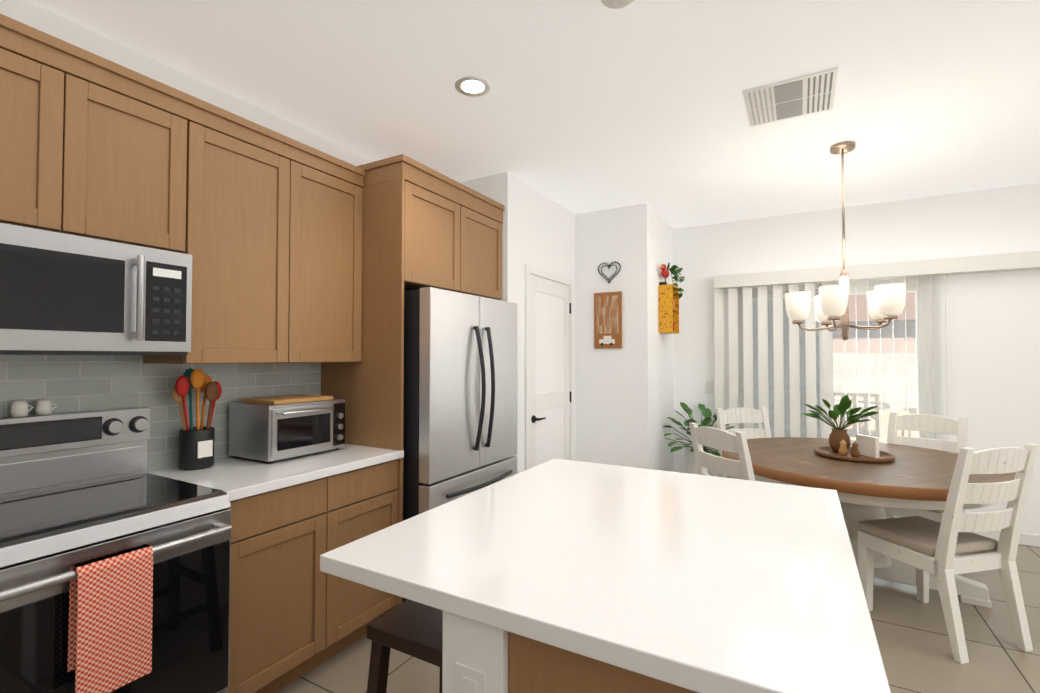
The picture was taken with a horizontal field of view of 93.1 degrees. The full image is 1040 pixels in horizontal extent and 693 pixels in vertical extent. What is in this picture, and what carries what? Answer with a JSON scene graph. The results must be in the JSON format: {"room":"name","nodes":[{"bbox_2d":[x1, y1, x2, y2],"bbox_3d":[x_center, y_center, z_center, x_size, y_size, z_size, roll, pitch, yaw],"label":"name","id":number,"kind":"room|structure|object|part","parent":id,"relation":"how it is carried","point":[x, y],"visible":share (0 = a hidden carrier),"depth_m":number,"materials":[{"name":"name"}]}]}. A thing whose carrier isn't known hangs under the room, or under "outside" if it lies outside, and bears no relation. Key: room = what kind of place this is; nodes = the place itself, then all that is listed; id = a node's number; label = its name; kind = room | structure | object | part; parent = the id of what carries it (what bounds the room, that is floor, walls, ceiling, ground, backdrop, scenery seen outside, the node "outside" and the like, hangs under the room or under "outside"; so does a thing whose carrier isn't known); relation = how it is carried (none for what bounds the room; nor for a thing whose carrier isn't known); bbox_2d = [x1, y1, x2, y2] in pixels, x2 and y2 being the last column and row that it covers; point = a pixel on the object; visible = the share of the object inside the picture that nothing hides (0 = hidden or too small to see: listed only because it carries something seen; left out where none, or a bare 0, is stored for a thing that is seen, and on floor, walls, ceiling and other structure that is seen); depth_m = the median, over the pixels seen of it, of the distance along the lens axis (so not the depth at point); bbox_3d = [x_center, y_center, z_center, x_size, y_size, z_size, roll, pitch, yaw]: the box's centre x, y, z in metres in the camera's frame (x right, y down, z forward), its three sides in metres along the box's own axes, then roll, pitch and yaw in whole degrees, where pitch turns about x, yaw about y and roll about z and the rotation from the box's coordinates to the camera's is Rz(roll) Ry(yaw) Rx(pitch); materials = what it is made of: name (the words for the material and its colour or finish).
{"room":"kitchen","nodes":[
{"label":"kitchen","id":0,"kind":"room"},
{"bbox_2d":[0,14,199,229],"bbox_3d":[-1.626,-0.679,1.691,0.399,0.610,0.748,-1,-1,30],"label":"upper cabinet","id":1,"kind":"object","parent":0,"relation":"attached to","point":[79,126],"depth_m":1.69,"materials":[{"name":"brown wood"}]},
{"bbox_2d":[0,190,199,357],"bbox_3d":[-1.625,-0.204,1.680,0.402,0.463,0.752,-1,-1,30],"label":"upper cabinet","id":2,"kind":"object","parent":0,"relation":"attached to","point":[158,240],"depth_m":1.65,"materials":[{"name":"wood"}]},
{"bbox_2d":[0,223,191,354],"bbox_3d":[-1.599,-0.166,1.665,0.439,0.387,0.744,-1,-1,30],"label":"microwave","id":3,"kind":"object","parent":2,"relation":"in","point":[61,293],"depth_m":1.63,"materials":[{"name":"grey metal"}]},
{"bbox_2d":[0,355,320,469],"bbox_3d":[-1.929,0.075,1.537,0.008,0.886,3.127,-1,-1,30],"label":"backsplash","id":4,"kind":"structure","parent":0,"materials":[{"name":"tile"}]},
{"bbox_2d":[0,0,373,165],"bbox_3d":[-2.221,0.074,1.136,0.100,2.700,6.100,-1,-1,30],"label":"wall","id":5,"kind":"structure","parent":0,"point":[42,19],"depth_m":2.17,"materials":[{"name":"white paint"}]},
{"bbox_2d":[120,99,307,369],"bbox_3d":[-1.351,-0.449,2.220,0.349,1.048,0.571,-1,-1,30],"label":"upper cabinet","id":6,"kind":"object","parent":0,"relation":"attached to","point":[254,177],"depth_m":2.17,"materials":[{"name":"brown wood"}]},
{"bbox_2d":[304,146,367,365],"bbox_3d":[-1.144,-0.441,2.584,0.349,1.048,0.507,-1,-1,30],"label":"upper cabinet","id":7,"kind":"object","parent":0,"relation":"attached to","point":[335,292],"depth_m":2.57,"materials":[{"name":"brown wood"}]},
{"bbox_2d":[360,154,467,301],"bbox_3d":[-0.747,-0.661,2.999,0.632,0.650,0.555,-1,-1,30],"label":"upper cabinet","id":8,"kind":"object","parent":0,"relation":"attached to","point":[416,238],"depth_m":2.70,"materials":[{"name":"brown wood"}]},
{"bbox_2d":[459,172,574,473],"bbox_3d":[-0.129,0.139,4.133,0.770,2.700,1.180,-1,-1,30],"label":"wall","id":9,"kind":"structure","parent":0,"point":[538,229],"depth_m":3.85,"materials":[{"name":"white paint"}]},
{"bbox_2d":[468,187,503,299],"bbox_3d":[-0.533,-0.653,3.376,0.632,0.650,0.556,-1,-1,30],"label":"upper cabinet","id":10,"kind":"object","parent":9,"relation":"attached to","point":[485,215],"depth_m":3.27,"materials":[{"name":"brown wood"}]},
{"bbox_2d":[525,264,573,469],"bbox_3d":[0.265,0.442,4.000,0.088,2.087,0.864,-1,-1,30],"label":"door","id":11,"kind":"structure","parent":9,"relation":"attached to","point":[535,402],"depth_m":3.87,"materials":[{"name":"white paint"}]},
{"bbox_3d":[0.289,0.461,4.013,0.059,1.706,0.725,-1,-1,30],"label":"pantry door hardware trim","id":12,"kind":"part","parent":11,"relation":"part of","materials":[{"name":"white wood"}]},
{"bbox_2d":[26,0,1039,228],"bbox_3d":[1.320,-1.341,0.444,6.970,0.100,8.350,-1,-1,30],"label":"ceiling","id":13,"kind":"structure","parent":0,"point":[582,106],"depth_m":2.36,"materials":[{"name":"white paint"}]},
{"bbox_2d":[455,76,489,96],"bbox_3d":[-0.226,-1.246,2.365,0.170,0.006,0.170,-1,-1,30],"label":"recessed light","id":14,"kind":"object","parent":13,"relation":"in","point":[473,86],"visible":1,"depth_m":2.36,"materials":[{"name":"white paint"}]},
{"bbox_2d":[601,0,634,8],"bbox_3d":[0.349,-1.245,1.738,0.136,0.032,0.136,-1,-1,30],"label":"smoke detector","id":15,"kind":"object","parent":13,"relation":"attached to","point":[615,4],"visible":0.98,"depth_m":1.77,"materials":[{"name":"white plastic"}]},
{"bbox_2d":[742,66,838,126],"bbox_3d":[1.359,-1.241,2.486,0.394,0.010,0.428,-1,-1,30],"label":"ceiling vent","id":16,"kind":"object","parent":13,"relation":"in","point":[808,94],"visible":1,"depth_m":2.45,"materials":[{"name":"white metal"}]},
{"bbox_2d":[785,141,905,340],"bbox_3d":[1.962,-0.635,3.025,0.599,1.199,0.617,-1,-1,30],"label":"pendant chandelier","id":17,"kind":"object","parent":13,"relation":"hanging from","point":[886,303],"visible":1,"depth_m":2.99,"materials":[{"name":"white glass"}]},
{"bbox_2d":[575,203,673,471],"bbox_3d":[0.714,0.156,4.947,1.430,2.700,1.070,-1,-1,30],"label":"wall","id":18,"kind":"structure","parent":0,"point":[624,401],"depth_m":4.31,"materials":[{"name":"white paint"}]},
{"bbox_2d":[594,291,621,348],"bbox_3d":[0.765,-0.228,4.296,0.250,0.490,0.022,-1,-1,30],"label":"sign","id":19,"kind":"object","parent":18,"relation":"attached to","point":[607,319],"visible":1,"depth_m":4.29,"materials":[{"name":"brown wood"}]},
{"bbox_2d":[598,262,620,282],"bbox_3d":[0.778,-0.642,4.298,0.207,0.188,0.020,-1,-1,30],"label":"heart decoration","id":20,"kind":"object","parent":18,"relation":"attached to","point":[609,266],"depth_m":4.29,"materials":[{"name":"black metal"}]},
{"bbox_2d":[658,262,684,333],"bbox_3d":[1.417,-0.457,4.582,0.162,0.670,0.538,-1,-1,30],"label":"crate","id":21,"kind":"object","parent":18,"relation":"attached to","point":[669,296],"visible":1,"depth_m":4.44,"materials":[{"name":"yellow wood"}]},
{"bbox_2d":[659,262,684,298],"bbox_3d":[1.417,-0.621,4.585,0.162,0.341,0.538,-1,-1,30],"label":"plant","id":22,"kind":"object","parent":21,"relation":"on","point":[670,291],"depth_m":4.48,"materials":[{"name":"green plant"}]},
{"bbox_2d":[275,541,1039,692],"bbox_3d":[1.320,1.458,0.384,6.970,0.100,8.350,-1,-1,30],"label":"floor","id":23,"kind":"structure","parent":0,"point":[912,637],"depth_m":2.33,"materials":[{"name":"tile"}]},
{"bbox_2d":[0,399,231,692],"bbox_3d":[-1.461,0.809,1.565,0.754,1.249,0.740,-1,-1,30],"label":"range","id":24,"kind":"object","parent":23,"relation":"on","point":[115,561],"visible":0.98,"depth_m":1.55,"materials":[{"name":"grey metal"}]},
{"bbox_2d":[67,544,152,692],"bbox_3d":[-1.157,0.776,1.398,0.059,0.367,0.175,-1,-1,30],"label":"towel","id":25,"kind":"object","parent":24,"relation":"hanging from","point":[111,595],"depth_m":1.37,"materials":[{"name":"red fabric"}]},
{"bbox_2d":[227,474,343,692],"bbox_3d":[-1.217,1.009,2.156,0.613,0.875,0.515,-1,-1,30],"label":"base cabinet","id":26,"kind":"object","parent":23,"relation":"on","point":[287,613],"depth_m":2.01,"materials":[{"name":"brown wood"}]},
{"bbox_2d":[147,442,403,501],"bbox_3d":[-1.108,0.555,2.332,0.639,0.038,0.916,-1,-1,30],"label":"countertop","id":27,"kind":"structure","parent":26,"relation":"on","point":[240,477],"depth_m":2.14,"materials":[{"name":"white stone"}]},
{"bbox_2d":[172,368,221,469],"bbox_3d":[-1.419,0.312,2.175,0.134,0.435,0.203,-1,-1,30],"label":"utensil crock","id":28,"kind":"object","parent":27,"relation":"on","point":[196,447],"visible":1,"depth_m":2.13,"materials":[{"name":"black ceramic"}]},
{"bbox_2d":[229,394,344,462],"bbox_3d":[-1.138,0.396,2.469,0.358,0.281,0.430,-1,-1,30],"label":"toaster oven","id":29,"kind":"object","parent":27,"relation":"on","point":[271,429],"visible":0.98,"depth_m":2.33,"materials":[{"name":"silver metal"}]},
{"bbox_2d":[344,458,402,647],"bbox_3d":[-1.021,1.016,2.501,0.613,0.875,0.519,-1,-1,30],"label":"base cabinet","id":30,"kind":"object","parent":23,"relation":"on","point":[373,495],"depth_m":2.40,"materials":[{"name":"brown wood"}]},
{"bbox_2d":[367,599,442,692],"bbox_3d":[-0.180,1.100,1.425,0.419,0.660,0.419,-1,-1,30],"label":"bar stool","id":31,"kind":"object","parent":23,"relation":"on","point":[411,628],"visible":0.29,"depth_m":1.35,"materials":[{"name":"brown wood"}]},
{"bbox_2d":[403,287,516,601],"bbox_3d":[-0.534,0.575,3.088,0.828,1.742,0.904,-1,-1,30],"label":"fridge","id":32,"kind":"object","parent":23,"relation":"on","point":[460,402],"visible":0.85,"depth_m":2.72,"materials":[{"name":"grey metal"}]},
{"bbox_2d":[428,603,723,692],"bbox_3d":[0.477,0.992,1.403,0.737,0.875,1.308,-1,-1,30],"label":"kitchen island","id":33,"kind":"object","parent":23,"relation":"on","point":[479,655],"depth_m":0.95,"materials":[{"name":"brown wood"}]},
{"bbox_2d":[456,662,485,692],"bbox_3d":[-0.100,0.706,0.988,0.072,0.120,0.006,-1,-1,30],"label":"outlet","id":34,"kind":"object","parent":33,"relation":"attached to","point":[470,676],"depth_m":0.99,"materials":[{"name":"white plastic"}]},
{"bbox_2d":[320,459,890,692],"bbox_3d":[0.331,0.536,1.500,1.136,0.040,1.325,-1,-1,30],"label":"island countertop","id":35,"kind":"structure","parent":33,"relation":"on","point":[727,585],"depth_m":1.12,"materials":[{"name":"white stone"}]},
{"bbox_2d":[663,402,733,476],"bbox_3d":[1.651,1.013,4.525,0.950,0.969,0.842,-1,-1,30],"label":"floor plant","id":36,"kind":"object","parent":23,"relation":"on","point":[691,467],"visible":0.42,"depth_m":4.49,"materials":[{"name":"green plant"}]},
{"bbox_2d":[689,422,754,480],"bbox_3d":[1.403,0.972,2.988,0.590,0.985,0.450,0,-1,-18],"label":"chair","id":37,"kind":"object","parent":23,"relation":"on","point":[720,439],"visible":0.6,"depth_m":2.86,"materials":[{"name":"wood"}]},
{"bbox_2d":[716,407,771,479],"bbox_3d":[1.860,0.988,3.761,0.450,0.985,0.590,0,-1,-11],"label":"chair","id":38,"kind":"object","parent":23,"relation":"on","point":[737,415],"visible":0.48,"depth_m":4.01,"materials":[{"name":"wood"}]},
{"bbox_2d":[722,395,1015,607],"bbox_3d":[2.139,0.888,3.159,1.560,1.160,1.560,-1,-1,30],"label":"dining table","id":39,"kind":"object","parent":23,"relation":"on","point":[866,477],"visible":0.69,"depth_m":2.95,"materials":[{"name":"brown wood"}]},
{"bbox_2d":[885,412,967,555],"bbox_3d":[2.720,0.980,3.391,0.590,0.985,0.450,1,-2,-35],"label":"chair","id":40,"kind":"object","parent":23,"relation":"on","point":[931,423],"visible":0.27,"depth_m":3.50,"materials":[{"name":"wood"}]},
{"bbox_3d":[2.647,1.016,3.338,0.412,0.049,0.438,1,-2,-35],"label":"seat","id":41,"kind":"part","parent":40,"relation":"part of","materials":[{"name":"fabric"}]},
{"bbox_2d":[858,444,1038,663],"bbox_3d":[2.174,0.962,2.539,0.450,0.985,0.590,0,-1,-13],"label":"chair","id":42,"kind":"object","parent":23,"relation":"on","point":[947,539],"visible":1,"depth_m":2.37,"materials":[{"name":"wood"}]},
{"bbox_3d":[2.154,1.001,2.625,0.438,0.049,0.412,0,-1,-13],"label":"seat","id":43,"kind":"part","parent":42,"relation":"part of","materials":[{"name":"fabric"}]},
{"bbox_2d":[673,183,1039,534],"bbox_3d":[3.939,0.129,3.669,5.440,2.700,0.100,-1,-1,30],"label":"wall","id":44,"kind":"structure","parent":0,"point":[993,351],"depth_m":3.93,"materials":[{"name":"white paint"}]},
{"bbox_2d":[705,381,713,393],"bbox_3d":[1.844,0.398,4.793,0.080,0.120,0.008,-1,-1,30],"label":"switch plate","id":45,"kind":"object","parent":44,"relation":"attached to","point":[709,387],"visible":1,"depth_m":4.79,"materials":[{"name":"white plastic"}]},
{"bbox_2d":[738,277,935,518],"bbox_3d":[2.698,0.469,4.372,1.520,2.050,0.086,-1,-1,30],"label":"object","id":46,"kind":"structure","parent":44,"relation":"in","point":[925,344],"depth_m":4.36,"materials":[{"name":"white fabric"}]},
{"bbox_2d":[714,251,1039,517],"bbox_3d":[2.969,0.388,4.082,2.540,2.140,0.128,-1,-1,30],"label":"vertical blinds","id":47,"kind":"object","parent":44,"relation":"attached to","point":[810,278],"visible":0.58,"depth_m":4.37,"materials":[{"name":"white plastic"}]},
{"bbox_2d":[972,530,1039,546],"bbox_3d":[4.811,1.424,3.080,3.370,0.085,0.012,-1,-1,30],"label":"baseboard","id":48,"kind":"structure","parent":44,"relation":"attached to","point":[1029,539],"depth_m":3.67,"materials":[{"name":"white paint"}]},
{"label":"outside","id":49,"kind":"structure","parent":0,"visible":0},
{"bbox_2d":[835,409,917,442],"bbox_3d":[5.901,1.626,8.862,24.000,0.050,10.880,-1,-1,30],"label":"ground","id":50,"kind":"structure","parent":49,"point":[885,419],"depth_m":10.09,"materials":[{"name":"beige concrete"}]},
{"bbox_2d":[833,353,916,411],"bbox_3d":[8.642,0.970,13.691,32.000,1.550,0.200,-1,-1,30],"label":"fence","id":51,"kind":"object","parent":50,"relation":"on","point":[912,401],"depth_m":13.07,"materials":[{"name":"white"}]},
{"bbox_2d":[833,392,916,436],"bbox_3d":[4.714,1.088,7.293,2.650,0.962,2.550,-1,-1,30],"label":"patio furniture","id":52,"kind":"object","parent":50,"relation":"on","point":[875,433],"depth_m":6.16,"materials":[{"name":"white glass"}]},
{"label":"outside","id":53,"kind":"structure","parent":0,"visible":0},
{"bbox_2d":[832,292,915,352],"bbox_3d":[17.511,-0.294,21.213,37.400,4.300,9.400,-1,-1,30],"label":"neighbouring house","id":54,"kind":"structure","parent":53,"point":[910,336],"depth_m":18.89,"materials":[{"name":"beige paint"}]}
]}

